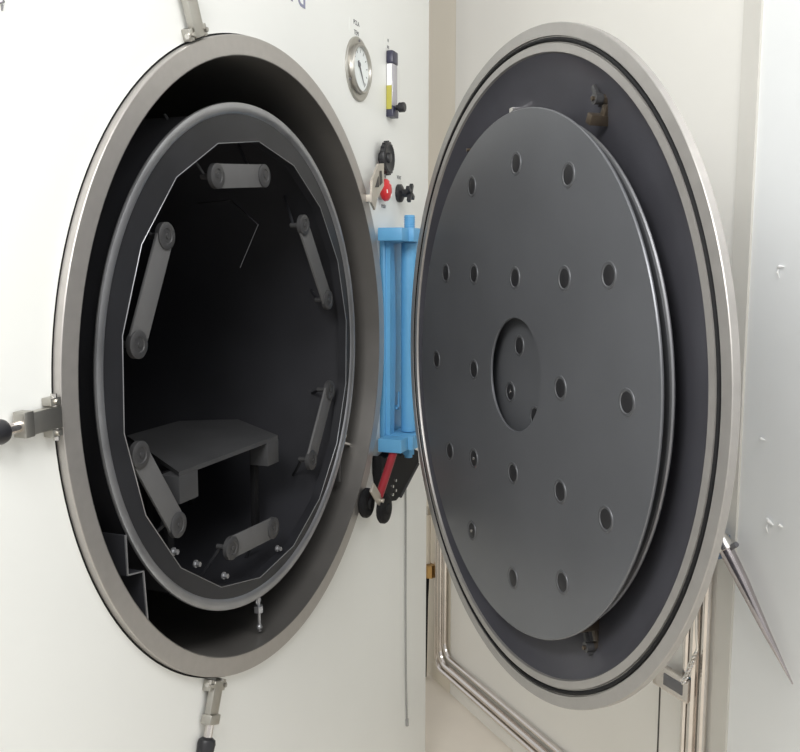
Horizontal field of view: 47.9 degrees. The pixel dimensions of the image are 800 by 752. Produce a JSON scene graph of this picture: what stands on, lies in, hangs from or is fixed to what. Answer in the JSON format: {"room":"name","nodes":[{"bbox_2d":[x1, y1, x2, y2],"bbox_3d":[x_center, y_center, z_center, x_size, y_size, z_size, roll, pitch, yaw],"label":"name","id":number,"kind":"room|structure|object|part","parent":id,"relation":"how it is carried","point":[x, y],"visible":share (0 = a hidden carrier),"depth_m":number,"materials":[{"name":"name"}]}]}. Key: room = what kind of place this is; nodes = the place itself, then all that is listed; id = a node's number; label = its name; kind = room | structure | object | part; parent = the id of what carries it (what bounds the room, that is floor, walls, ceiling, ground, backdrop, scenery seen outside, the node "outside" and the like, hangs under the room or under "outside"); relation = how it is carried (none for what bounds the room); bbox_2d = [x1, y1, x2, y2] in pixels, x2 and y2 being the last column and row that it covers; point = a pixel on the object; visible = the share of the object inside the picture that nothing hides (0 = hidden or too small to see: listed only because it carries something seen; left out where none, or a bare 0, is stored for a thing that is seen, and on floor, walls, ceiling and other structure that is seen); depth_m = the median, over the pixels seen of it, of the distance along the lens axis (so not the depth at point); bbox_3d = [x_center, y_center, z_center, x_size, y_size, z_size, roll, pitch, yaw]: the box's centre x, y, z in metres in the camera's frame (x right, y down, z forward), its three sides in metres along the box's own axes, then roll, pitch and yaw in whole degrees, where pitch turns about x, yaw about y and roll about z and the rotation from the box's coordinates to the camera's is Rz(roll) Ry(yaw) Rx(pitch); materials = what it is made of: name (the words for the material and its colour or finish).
{"room":"laboratory","nodes":[
{"label":"laboratory","id":0,"kind":"room"},
{"bbox_2d":[0,0,428,751],"bbox_3d":[-1.345,-0.064,0.909,1.588,2.900,3.908,3,8,20],"label":"wall","id":1,"kind":"structure","parent":0,"point":[71,680],"depth_m":1.25,"materials":[{"name":"white paint"}]},
{"bbox_2d":[51,33,383,677],"bbox_3d":[-0.706,-0.052,1.797,1.020,1.105,1.105,3,8,20],"label":"chamber","id":2,"kind":"object","parent":1,"relation":"attached to","point":[220,260],"visible":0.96,"depth_m":1.81,"materials":[{"name":"metal"}]},
{"bbox_2d":[0,393,62,444],"bbox_3d":[-0.440,0.058,1.052,0.030,0.058,0.123,3,9,20],"label":"clamp","id":3,"kind":"object","parent":2,"relation":"attached to","point":[25,424],"visible":1,"depth_m":1.07,"materials":[{"name":"metal"}]},
{"bbox_3d":[-0.455,0.064,1.010,0.030,0.030,0.033,3,9,20],"label":"knob","id":4,"kind":"part","parent":3,"relation":"part of","materials":[{"name":"black plastic"}]},
{"bbox_3d":[-0.446,0.060,1.034,0.014,0.014,0.025,3,9,20],"label":"rod","id":5,"kind":"part","parent":3,"relation":"part of","materials":[{"name":"silver metal"}]},
{"bbox_3d":[-0.430,0.053,1.080,0.011,0.027,0.058,3,9,20],"label":"arm plate","id":6,"kind":"part","parent":3,"relation":"part of","materials":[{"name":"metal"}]},
{"bbox_2d":[180,0,208,41],"bbox_3d":[-0.312,-0.558,1.333,0.030,0.124,0.083,2,7,12],"label":"clamp","id":7,"kind":"object","parent":2,"relation":"attached to","point":[196,28],"visible":1,"depth_m":1.33,"materials":[{"name":"metal"}]},
{"bbox_2d":[127,419,278,595],"bbox_3d":[-0.418,0.246,1.796,0.286,0.241,0.491,3,8,20],"label":"platform","id":8,"kind":"object","parent":2,"relation":"in","point":[184,448],"visible":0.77,"depth_m":1.78,"materials":[{"name":"grey metal"}]},
{"bbox_3d":[-0.520,0.242,1.861,0.010,0.233,0.018,3,8,20],"label":"leg","id":9,"kind":"part","parent":8,"relation":"part of","materials":[{"name":"black metal"}]},
{"bbox_3d":[-0.401,0.272,1.559,0.010,0.219,0.018,3,8,20],"label":"leg","id":10,"kind":"part","parent":8,"relation":"part of","materials":[{"name":"grey metal"}]},
{"bbox_3d":[-0.461,0.199,1.989,0.010,0.179,0.018,3,8,20],"label":"leg","id":11,"kind":"part","parent":8,"relation":"part of","materials":[{"name":"black metal"}]},
{"bbox_3d":[-0.297,0.236,1.839,0.010,0.215,0.018,3,8,20],"label":"leg","id":12,"kind":"part","parent":8,"relation":"part of","materials":[{"name":"black metal"}]},
{"bbox_2d":[196,678,226,751],"bbox_3d":[-0.310,0.556,1.480,0.030,0.125,0.082,2,7,12],"label":"clamp","id":13,"kind":"object","parent":2,"relation":"attached to","point":[206,743],"visible":1,"depth_m":1.46,"materials":[{"name":"metal"}]},
{"bbox_3d":[-0.316,0.604,1.462,0.030,0.033,0.030,3,-15,20],"label":"knob","id":14,"kind":"part","parent":13,"relation":"part of","materials":[{"name":"black plastic"}]},
{"bbox_3d":[-0.312,0.579,1.468,0.014,0.025,0.014,3,-15,20],"label":"rod","id":15,"kind":"part","parent":13,"relation":"part of","materials":[{"name":"silver metal"}]},
{"bbox_3d":[-0.306,0.531,1.480,0.011,0.058,0.027,3,-15,20],"label":"arm plate","id":16,"kind":"part","parent":13,"relation":"part of","materials":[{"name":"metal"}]},
{"bbox_3d":[-0.346,-0.328,1.818,0.027,0.064,0.430,-4,8,-28],"label":"wire stem","id":17,"kind":"part","parent":2,"relation":"part of","materials":[{"name":"black metal"}]},
{"bbox_2d":[366,163,383,209],"bbox_3d":[-0.062,-0.425,2.017,0.030,0.107,0.074,3,8,20],"label":"plate","id":18,"kind":"object","parent":2,"relation":"attached to","point":[377,180],"visible":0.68,"depth_m":2.00,"materials":[{"name":"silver metal"}]},
{"bbox_2d":[291,0,304,8],"bbox_3d":[-0.192,-0.715,1.664,0.001,0.051,0.076,3,8,20],"label":"lettering","id":19,"kind":"object","parent":1,"relation":"attached to","point":[300,3],"visible":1,"depth_m":1.69,"materials":[{"name":"blue"}]},
{"bbox_2d":[349,16,362,39],"bbox_3d":[-0.094,-0.746,1.930,0.001,0.032,0.075,3,8,20],"label":"name label","id":20,"kind":"object","parent":1,"relation":"attached to","point":[356,28],"visible":1,"depth_m":1.93,"materials":[{"name":"white paint"}]},
{"bbox_2d":[345,36,371,101],"bbox_3d":[-0.085,-0.663,1.944,0.014,0.134,0.134,3,8,20],"label":"pressure gauge","id":21,"kind":"object","parent":1,"relation":"attached to","point":[358,66],"visible":1,"depth_m":1.93,"materials":[{"name":"metal"}]},
{"bbox_2d":[379,202,387,210],"bbox_3d":[-0.039,-0.400,2.124,0.001,0.016,0.060,3,8,20],"label":"name label","id":22,"kind":"object","parent":1,"relation":"attached to","point":[382,206],"visible":1,"depth_m":2.12,"materials":[{"name":"white paint"}]},
{"bbox_2d":[378,179,391,200],"bbox_3d":[-0.035,-0.432,2.094,0.026,0.052,0.052,3,8,20],"label":"button","id":23,"kind":"object","parent":1,"relation":"attached to","point":[386,193],"visible":0.73,"depth_m":2.08,"materials":[{"name":"red plastic"}]},
{"bbox_2d":[378,141,394,174],"bbox_3d":[-0.034,-0.505,2.087,0.027,0.078,0.078,3,8,20],"label":"handwheel","id":24,"kind":"object","parent":1,"relation":"attached to","point":[386,155],"visible":0.95,"depth_m":2.08,"materials":[{"name":"black plastic"}]},
{"bbox_2d":[385,37,390,49],"bbox_3d":[-0.028,-0.776,2.106,0.001,0.026,0.040,3,8,20],"label":"name label","id":25,"kind":"object","parent":1,"relation":"attached to","point":[387,41],"visible":0.98,"depth_m":2.10,"materials":[{"name":"white paint"}]},
{"bbox_2d":[386,50,405,118],"bbox_3d":[-0.008,-0.686,2.116,0.040,0.151,0.037,3,8,20],"label":"meter","id":26,"kind":"object","parent":1,"relation":"attached to","point":[392,109],"visible":1,"depth_m":2.11,"materials":[{"name":"grey plastic"}]},
{"bbox_3d":[0.002,-0.633,2.122,0.022,0.023,0.023,3,8,20],"label":"knob","id":27,"kind":"part","parent":26,"relation":"part of","materials":[{"name":"black plastic"}]},
{"bbox_2d":[394,173,403,182],"bbox_3d":[-0.003,-0.487,2.212,0.001,0.018,0.070,3,8,20],"label":"name label","id":28,"kind":"object","parent":1,"relation":"attached to","point":[397,177],"visible":1,"depth_m":2.21,"materials":[{"name":"white paint"}]},
{"bbox_2d":[395,184,414,201],"bbox_3d":[0.012,-0.449,2.207,0.036,0.046,0.046,3,8,20],"label":"valve","id":29,"kind":"object","parent":1,"relation":"attached to","point":[401,193],"visible":1,"depth_m":2.20,"materials":[{"name":"black plastic"}]},
{"bbox_3d":[0.025,-0.448,2.203,0.009,0.046,0.046,3,8,20],"label":"handle","id":30,"kind":"part","parent":29,"relation":"part of","materials":[{"name":"black plastic"}]},
{"bbox_2d":[378,22,740,709],"bbox_3d":[0.211,-0.032,1.696,0.253,1.107,1.400,-2,7,-19],"label":"door","id":31,"kind":"structure","parent":1,"relation":"in","point":[576,371],"depth_m":1.35,"materials":[{"name":"metal"}]},
{"bbox_2d":[358,449,418,523],"bbox_3d":[-0.021,0.248,2.192,0.058,0.156,0.405,2,7,14],"label":"lock arm","id":32,"kind":"object","parent":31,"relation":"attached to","point":[392,473],"visible":0.98,"depth_m":2.12,"materials":[{"name":"black metal"}]},
{"bbox_3d":[-0.032,0.230,2.090,0.019,0.096,0.104,3,8,20],"label":"lever","id":33,"kind":"part","parent":32,"relation":"part of","materials":[{"name":"red paint"}]},
{"bbox_3d":[-0.008,0.238,2.256,0.023,0.131,0.272,3,8,20],"label":"arm plate","id":34,"kind":"part","parent":32,"relation":"part of","materials":[{"name":"black metal"}]},
{"bbox_2d":[405,489,408,726],"bbox_3d":[0.017,0.603,2.399,0.009,0.705,0.024,3,8,20],"label":"cable","id":35,"kind":"object","parent":32,"relation":"hanging from","point":[407,719],"visible":0.94,"depth_m":2.39,"materials":[{"name":"grey metal"}]},
{"bbox_3d":[-0.022,-0.089,2.158,0.011,0.459,0.041,3,8,20],"label":"web plate","id":36,"kind":"part","parent":31,"relation":"part of","materials":[{"name":"blue metal"}]},
{"bbox_3d":[0.026,-0.097,2.220,0.084,0.587,0.295,3,8,20],"label":"door hinge","id":37,"kind":"part","parent":31,"relation":"part of","materials":[{"name":"blue metal"}]},
{"bbox_3d":[0.189,-0.002,1.535,0.004,0.876,0.875,-2,7,-18],"label":"baffle plate","id":38,"kind":"part","parent":31,"relation":"part of","materials":[{"name":"grey metal"}]},
{"bbox_3d":[0.212,-0.003,1.542,0.006,0.847,0.846,-2,7,-18],"label":"backing plate","id":39,"kind":"part","parent":31,"relation":"part of","materials":[{"name":"grey metal"}]},
{"bbox_2d":[425,673,512,751],"bbox_3d":[0.462,1.339,1.642,5.800,0.060,6.600,3,8,20],"label":"floor","id":40,"kind":"structure","parent":0,"point":[450,726],"depth_m":2.93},
{"bbox_2d":[426,506,434,675],"bbox_3d":[0.101,0.784,3.232,0.038,0.639,0.068,-2,7,-15],"label":"pipe","id":41,"kind":"object","parent":40,"relation":"on","point":[430,566],"visible":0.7,"depth_m":3.20,"materials":[{"name":"metal"}]},
{"bbox_2d":[426,0,799,751],"bbox_3d":[0.345,-0.283,2.697,0.050,2.900,5.400,-3,8,-25],"label":"wall","id":42,"kind":"structure","parent":0,"point":[764,705],"depth_m":1.89,"materials":[{"name":"white paint"}]},
{"bbox_2d":[434,531,713,751],"bbox_3d":[0.404,0.476,2.568,0.026,1.305,1.316,-3,8,-25],"label":"surround","id":43,"kind":"object","parent":42,"relation":"attached to","point":[693,717],"visible":0.33,"depth_m":2.67,"materials":[{"name":"silver metal"}]},
{"bbox_2d":[653,665,689,703],"bbox_3d":[0.634,0.703,2.074,0.039,0.054,0.114,-3,8,-22],"label":"latch","id":44,"kind":"object","parent":43,"relation":"attached to","point":[667,679],"visible":0.86,"depth_m":2.06,"materials":[{"name":"silver metal"}]},
{"bbox_2d":[681,614,698,684],"bbox_3d":[0.644,0.584,1.993,0.016,0.219,0.041,-5,9,-34],"label":"chain","id":45,"kind":"object","parent":44,"relation":"attached to","point":[692,660],"visible":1,"depth_m":1.99,"materials":[{"name":"metal"}]},
{"bbox_2d":[657,687,660,751],"bbox_3d":[0.622,0.953,2.179,0.002,0.575,0.004,-3,8,-25],"label":"joint","id":46,"kind":"object","parent":42,"relation":"attached to","point":[659,687],"visible":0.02,"depth_m":2.16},
{"bbox_2d":[709,0,763,751],"bbox_3d":[0.726,-0.180,1.871,0.056,2.900,0.046,-3,8,-25],"label":"trim","id":47,"kind":"structure","parent":42,"relation":"attached to","point":[753,9],"depth_m":1.85,"materials":[{"name":"white paint"}]},
{"bbox_2d":[718,533,792,683],"bbox_3d":[0.712,0.468,1.853,0.046,0.263,0.221,-3,8,-24],"label":"strut","id":48,"kind":"object","parent":42,"relation":"attached to","point":[728,553],"visible":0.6,"depth_m":1.84,"materials":[{"name":"metal"}]},
{"bbox_2d":[720,533,732,551],"bbox_3d":[0.682,0.353,1.897,0.035,0.045,0.045,-4,8,-31],"label":"socket","id":49,"kind":"object","parent":48,"relation":"attached to","point":[727,545],"depth_m":1.88,"materials":[{"name":"metal"}]},
{"bbox_2d":[765,518,782,532],"bbox_3d":[0.751,0.305,1.810,0.009,0.032,0.043,-3,8,-24],"label":"flake","id":50,"kind":"object","parent":42,"relation":"attached to","point":[767,519],"visible":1,"depth_m":1.82,"materials":[{"name":"white paint"}]},
{"bbox_2d":[776,265,783,277],"bbox_3d":[0.744,-0.205,1.764,0.008,0.026,0.018,-3,8,-24],"label":"flake","id":51,"kind":"object","parent":42,"relation":"attached to","point":[778,266],"visible":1,"depth_m":1.77,"materials":[{"name":"white paint"}]}
]}

